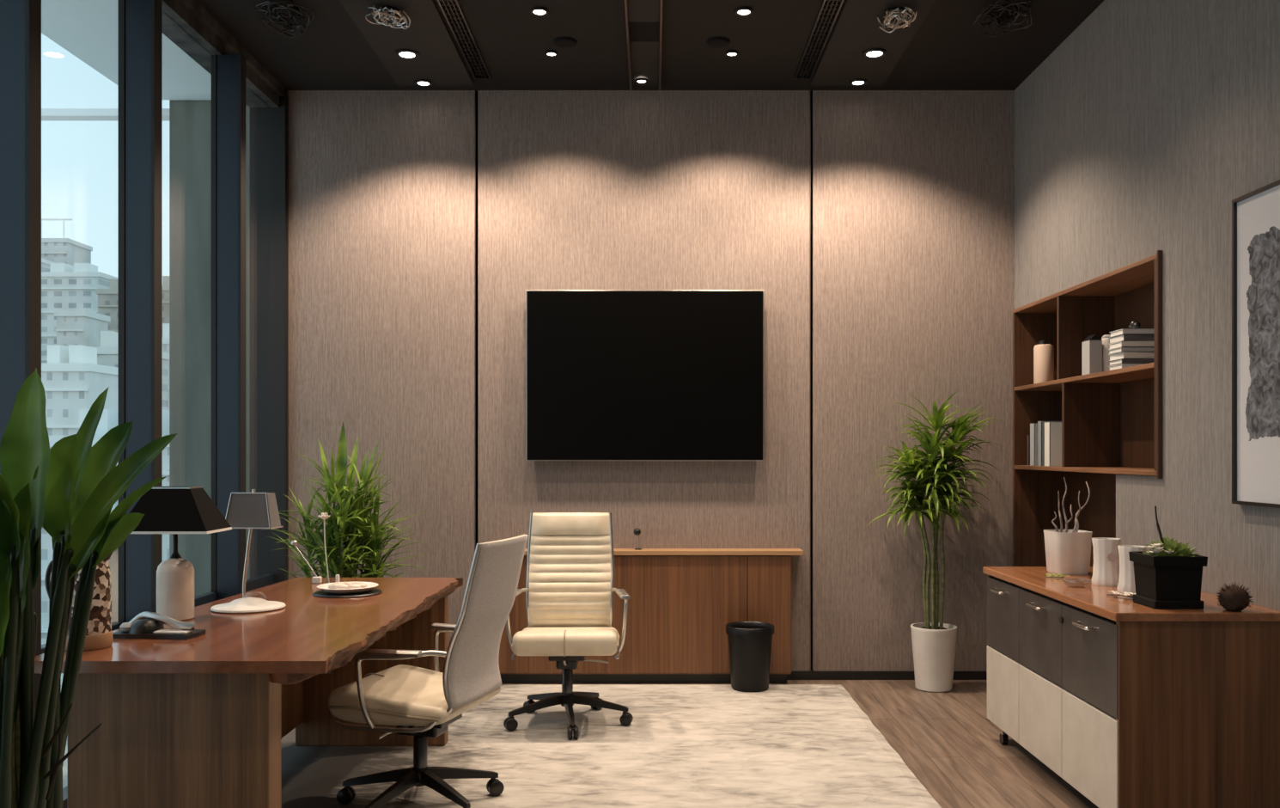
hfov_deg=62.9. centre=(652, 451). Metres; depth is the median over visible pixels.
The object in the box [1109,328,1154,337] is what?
book
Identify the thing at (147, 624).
desk telephone
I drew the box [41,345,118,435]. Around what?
building
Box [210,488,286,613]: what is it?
table lamp
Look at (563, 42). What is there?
smoke detector
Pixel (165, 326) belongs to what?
building
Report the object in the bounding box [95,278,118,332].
building
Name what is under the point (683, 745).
rug
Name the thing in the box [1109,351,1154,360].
book
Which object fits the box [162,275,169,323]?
building
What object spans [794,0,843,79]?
ceiling vent
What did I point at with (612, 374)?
television
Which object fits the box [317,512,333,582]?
bud vase
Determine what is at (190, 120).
window
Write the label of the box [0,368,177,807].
potted plant
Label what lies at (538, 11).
recessed light
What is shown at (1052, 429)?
book
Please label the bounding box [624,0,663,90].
ceiling track
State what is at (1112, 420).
wall shelf
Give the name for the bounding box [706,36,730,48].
smoke detector
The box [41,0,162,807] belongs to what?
window
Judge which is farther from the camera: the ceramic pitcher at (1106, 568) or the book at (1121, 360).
the book at (1121, 360)
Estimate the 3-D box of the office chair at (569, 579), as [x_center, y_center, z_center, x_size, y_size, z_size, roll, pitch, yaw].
[-0.411,0.817,5.104,0.622,1.002,0.681,0,0,-1]
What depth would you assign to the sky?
5.54 m
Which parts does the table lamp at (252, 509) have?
lamp shade, shade frame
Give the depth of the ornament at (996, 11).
4.97 m
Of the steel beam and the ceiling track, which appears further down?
the steel beam
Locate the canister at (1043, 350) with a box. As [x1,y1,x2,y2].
[1033,340,1054,383]
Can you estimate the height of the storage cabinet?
0.795 m
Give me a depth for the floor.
4.69 m
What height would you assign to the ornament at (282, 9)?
0.063 m
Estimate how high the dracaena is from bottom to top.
1.671 m
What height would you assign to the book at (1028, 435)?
0.170 m
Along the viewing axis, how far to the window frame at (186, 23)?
5.17 m
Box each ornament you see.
[253,0,314,37]
[365,5,410,29]
[877,6,917,32]
[973,0,1034,36]
[1127,320,1140,328]
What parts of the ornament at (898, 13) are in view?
ceiling plate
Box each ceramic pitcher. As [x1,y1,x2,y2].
[1091,536,1121,585]
[1116,544,1146,592]
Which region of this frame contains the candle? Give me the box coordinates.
[335,573,339,581]
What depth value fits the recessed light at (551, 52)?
5.51 m
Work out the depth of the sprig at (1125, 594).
3.82 m
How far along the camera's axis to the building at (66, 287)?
300.01 m
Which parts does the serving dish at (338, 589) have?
dish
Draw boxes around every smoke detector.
[553,36,577,48]
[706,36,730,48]
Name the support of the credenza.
on the floor
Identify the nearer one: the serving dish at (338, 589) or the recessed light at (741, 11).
the serving dish at (338, 589)
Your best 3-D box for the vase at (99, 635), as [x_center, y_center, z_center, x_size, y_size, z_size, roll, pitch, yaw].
[-1.683,0.414,3.103,0.195,0.333,0.140,0,0,33]
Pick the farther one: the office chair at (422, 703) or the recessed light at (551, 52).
the recessed light at (551, 52)
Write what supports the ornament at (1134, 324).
on the book at (1124, 331)
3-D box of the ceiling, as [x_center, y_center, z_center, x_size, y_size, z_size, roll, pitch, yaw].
[0.139,-2.152,2.450,4.938,0.142,7.500,0,0,0]
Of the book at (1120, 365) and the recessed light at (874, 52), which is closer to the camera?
the book at (1120, 365)
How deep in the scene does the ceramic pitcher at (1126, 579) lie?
3.94 m
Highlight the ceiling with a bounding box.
[196,0,1104,91]
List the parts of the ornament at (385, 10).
ceiling plate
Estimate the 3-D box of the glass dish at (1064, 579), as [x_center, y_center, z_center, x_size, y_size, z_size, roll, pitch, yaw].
[1.671,0.521,4.120,0.106,0.028,0.106,0,0,0]
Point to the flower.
(1111, 557)
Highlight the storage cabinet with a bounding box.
[983,566,1279,807]
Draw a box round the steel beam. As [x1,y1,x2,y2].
[41,108,169,120]
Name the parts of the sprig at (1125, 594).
stem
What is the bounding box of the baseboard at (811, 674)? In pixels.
[786,669,987,679]
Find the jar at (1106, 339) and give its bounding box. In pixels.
[1101,334,1110,371]
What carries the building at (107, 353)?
on the ground
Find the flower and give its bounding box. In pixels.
[1106,552,1116,561]
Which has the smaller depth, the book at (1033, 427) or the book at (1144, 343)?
the book at (1144, 343)
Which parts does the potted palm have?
stem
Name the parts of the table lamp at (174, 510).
shade trim, lamp shade, shade trim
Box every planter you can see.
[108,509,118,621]
[1128,505,1207,609]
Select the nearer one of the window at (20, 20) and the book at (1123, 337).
the window at (20, 20)
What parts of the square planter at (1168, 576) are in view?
pot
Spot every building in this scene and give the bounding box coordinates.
[41,218,92,265]
[41,257,54,271]
[41,262,118,362]
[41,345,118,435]
[41,408,169,685]
[54,310,110,346]
[91,330,169,409]
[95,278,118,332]
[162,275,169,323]
[162,323,169,409]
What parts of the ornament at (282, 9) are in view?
ceiling plate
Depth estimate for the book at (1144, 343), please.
4.73 m
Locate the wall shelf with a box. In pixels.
[1012,249,1162,566]
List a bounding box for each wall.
[288,90,1014,670]
[1014,0,1279,610]
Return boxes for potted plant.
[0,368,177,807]
[1043,476,1092,574]
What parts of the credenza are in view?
door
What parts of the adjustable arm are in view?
knob, arm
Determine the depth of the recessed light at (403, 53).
5.46 m
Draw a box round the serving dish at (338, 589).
[312,581,382,597]
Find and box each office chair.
[328,533,528,807]
[503,512,633,738]
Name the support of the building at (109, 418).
on the ground
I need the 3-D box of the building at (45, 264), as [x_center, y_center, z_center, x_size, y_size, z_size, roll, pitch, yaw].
[-201.067,-15.218,316.925,31.342,93.096,14.950,0,0,0]
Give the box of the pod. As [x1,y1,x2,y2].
[1216,582,1254,610]
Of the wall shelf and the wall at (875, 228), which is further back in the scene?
the wall at (875, 228)
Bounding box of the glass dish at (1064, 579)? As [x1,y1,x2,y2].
[1062,578,1091,587]
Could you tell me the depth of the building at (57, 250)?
330.22 m
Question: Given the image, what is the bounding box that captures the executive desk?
[34,577,463,807]
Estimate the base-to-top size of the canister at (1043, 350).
0.255 m
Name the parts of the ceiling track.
rail, infill panel, infill panel, rail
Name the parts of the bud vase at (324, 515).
stem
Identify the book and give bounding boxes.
[1027,434,1030,465]
[1030,423,1037,465]
[1037,420,1061,465]
[1044,421,1061,465]
[1108,340,1154,349]
[1108,346,1154,354]
[1108,358,1154,365]
[1108,363,1145,370]
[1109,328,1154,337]
[1109,334,1154,343]
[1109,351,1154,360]
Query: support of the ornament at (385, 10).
attached to the ceiling
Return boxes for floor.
[60,679,1098,807]
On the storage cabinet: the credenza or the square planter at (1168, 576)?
the square planter at (1168, 576)
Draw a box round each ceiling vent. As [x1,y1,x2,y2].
[437,0,491,79]
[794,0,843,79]
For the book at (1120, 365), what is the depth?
4.73 m
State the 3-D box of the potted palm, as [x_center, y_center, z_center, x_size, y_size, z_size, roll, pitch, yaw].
[-1.691,0.578,5.594,0.809,1.480,0.809,0,0,32]
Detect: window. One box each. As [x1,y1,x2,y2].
[0,0,41,710]
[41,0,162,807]
[169,99,249,596]
[194,53,245,606]
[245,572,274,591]
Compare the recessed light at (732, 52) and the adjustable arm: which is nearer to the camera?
the adjustable arm
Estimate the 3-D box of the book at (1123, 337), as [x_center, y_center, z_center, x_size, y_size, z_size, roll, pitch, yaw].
[2.226,-0.514,4.805,0.200,0.030,0.145,0,0,-2]
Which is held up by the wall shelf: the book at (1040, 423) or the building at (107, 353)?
the book at (1040, 423)
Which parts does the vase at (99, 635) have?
handle, spout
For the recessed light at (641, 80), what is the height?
0.014 m
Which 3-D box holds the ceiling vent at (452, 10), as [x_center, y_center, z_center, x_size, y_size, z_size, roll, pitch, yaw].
[-0.955,-2.096,5.200,0.092,0.014,1.348,0,0,0]
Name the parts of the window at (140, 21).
sill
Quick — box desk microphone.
[633,528,641,549]
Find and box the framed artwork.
[1231,179,1279,507]
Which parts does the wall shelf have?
panel, panel, panel, panel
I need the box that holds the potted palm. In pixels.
[268,420,428,578]
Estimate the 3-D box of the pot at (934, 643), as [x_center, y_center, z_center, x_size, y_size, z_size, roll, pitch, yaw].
[1.573,1.154,5.860,0.256,0.352,0.256,0,0,0]
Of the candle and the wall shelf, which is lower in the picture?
the candle
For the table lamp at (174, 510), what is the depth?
3.56 m
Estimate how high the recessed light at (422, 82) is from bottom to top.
0.014 m
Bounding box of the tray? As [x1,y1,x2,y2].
[1132,593,1203,609]
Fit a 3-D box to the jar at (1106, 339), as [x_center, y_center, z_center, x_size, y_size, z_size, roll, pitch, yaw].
[2.233,-0.470,5.132,0.092,0.200,0.092,0,0,0]
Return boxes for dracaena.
[867,390,1005,692]
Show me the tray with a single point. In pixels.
(1157, 601)
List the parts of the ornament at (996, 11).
ceiling plate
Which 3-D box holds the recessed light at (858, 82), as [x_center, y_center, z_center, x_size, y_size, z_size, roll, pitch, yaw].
[1.156,-2.074,5.890,0.098,0.014,0.098,0,0,0]
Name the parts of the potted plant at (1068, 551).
pot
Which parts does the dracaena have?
stem, stem, stem, stem, stem, stem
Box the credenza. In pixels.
[498,548,803,682]
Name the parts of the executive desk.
modesty panel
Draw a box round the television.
[526,290,763,460]
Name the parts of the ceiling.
panel, panel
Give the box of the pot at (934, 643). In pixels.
[910,621,957,692]
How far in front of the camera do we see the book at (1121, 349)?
4.73 m
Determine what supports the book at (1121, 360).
on the book at (1120, 365)
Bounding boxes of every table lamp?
[129,486,231,620]
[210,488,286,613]
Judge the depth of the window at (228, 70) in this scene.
5.25 m
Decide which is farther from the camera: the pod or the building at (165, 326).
the building at (165, 326)
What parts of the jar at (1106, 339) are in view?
lid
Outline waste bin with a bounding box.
[725,621,774,691]
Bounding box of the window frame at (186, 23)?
[162,0,284,107]
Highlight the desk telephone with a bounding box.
[112,610,205,639]
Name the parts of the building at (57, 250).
rooftop frame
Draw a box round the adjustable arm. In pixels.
[290,540,322,583]
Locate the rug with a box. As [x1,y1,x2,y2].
[281,683,941,807]
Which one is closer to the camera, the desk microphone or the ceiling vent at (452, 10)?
the ceiling vent at (452, 10)
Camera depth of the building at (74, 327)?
230.03 m
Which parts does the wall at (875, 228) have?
wall panel, seam trim, wall panel, seam trim, wall panel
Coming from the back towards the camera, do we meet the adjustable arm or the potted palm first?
the potted palm
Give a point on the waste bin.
(749, 642)
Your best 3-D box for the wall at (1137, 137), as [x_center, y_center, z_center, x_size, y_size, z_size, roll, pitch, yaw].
[2.278,-0.387,2.450,0.340,3.633,7.500,0,0,0]
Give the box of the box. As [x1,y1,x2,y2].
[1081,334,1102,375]
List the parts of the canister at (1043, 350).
lid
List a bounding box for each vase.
[44,551,113,650]
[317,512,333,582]
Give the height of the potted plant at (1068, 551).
0.421 m
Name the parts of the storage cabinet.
handle, door, door, handle, door, door, handle, door, door, panel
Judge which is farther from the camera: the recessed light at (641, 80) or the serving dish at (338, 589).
the recessed light at (641, 80)
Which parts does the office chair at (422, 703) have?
leg, leg, lever, arm frame, frame, seat, arm frame, leg, leg, backrest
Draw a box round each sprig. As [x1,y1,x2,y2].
[1045,572,1069,577]
[1106,590,1135,597]
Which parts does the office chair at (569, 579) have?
arm frame, frame, leg, leg, seat, leg, backrest, lever, leg, leg, frame, arm frame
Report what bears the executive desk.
on the rug
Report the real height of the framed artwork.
1.090 m
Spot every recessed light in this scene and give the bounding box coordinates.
[395,48,419,59]
[414,79,432,86]
[530,6,548,16]
[544,49,557,56]
[634,77,647,84]
[725,49,738,56]
[734,6,753,16]
[849,78,866,85]
[862,48,886,58]

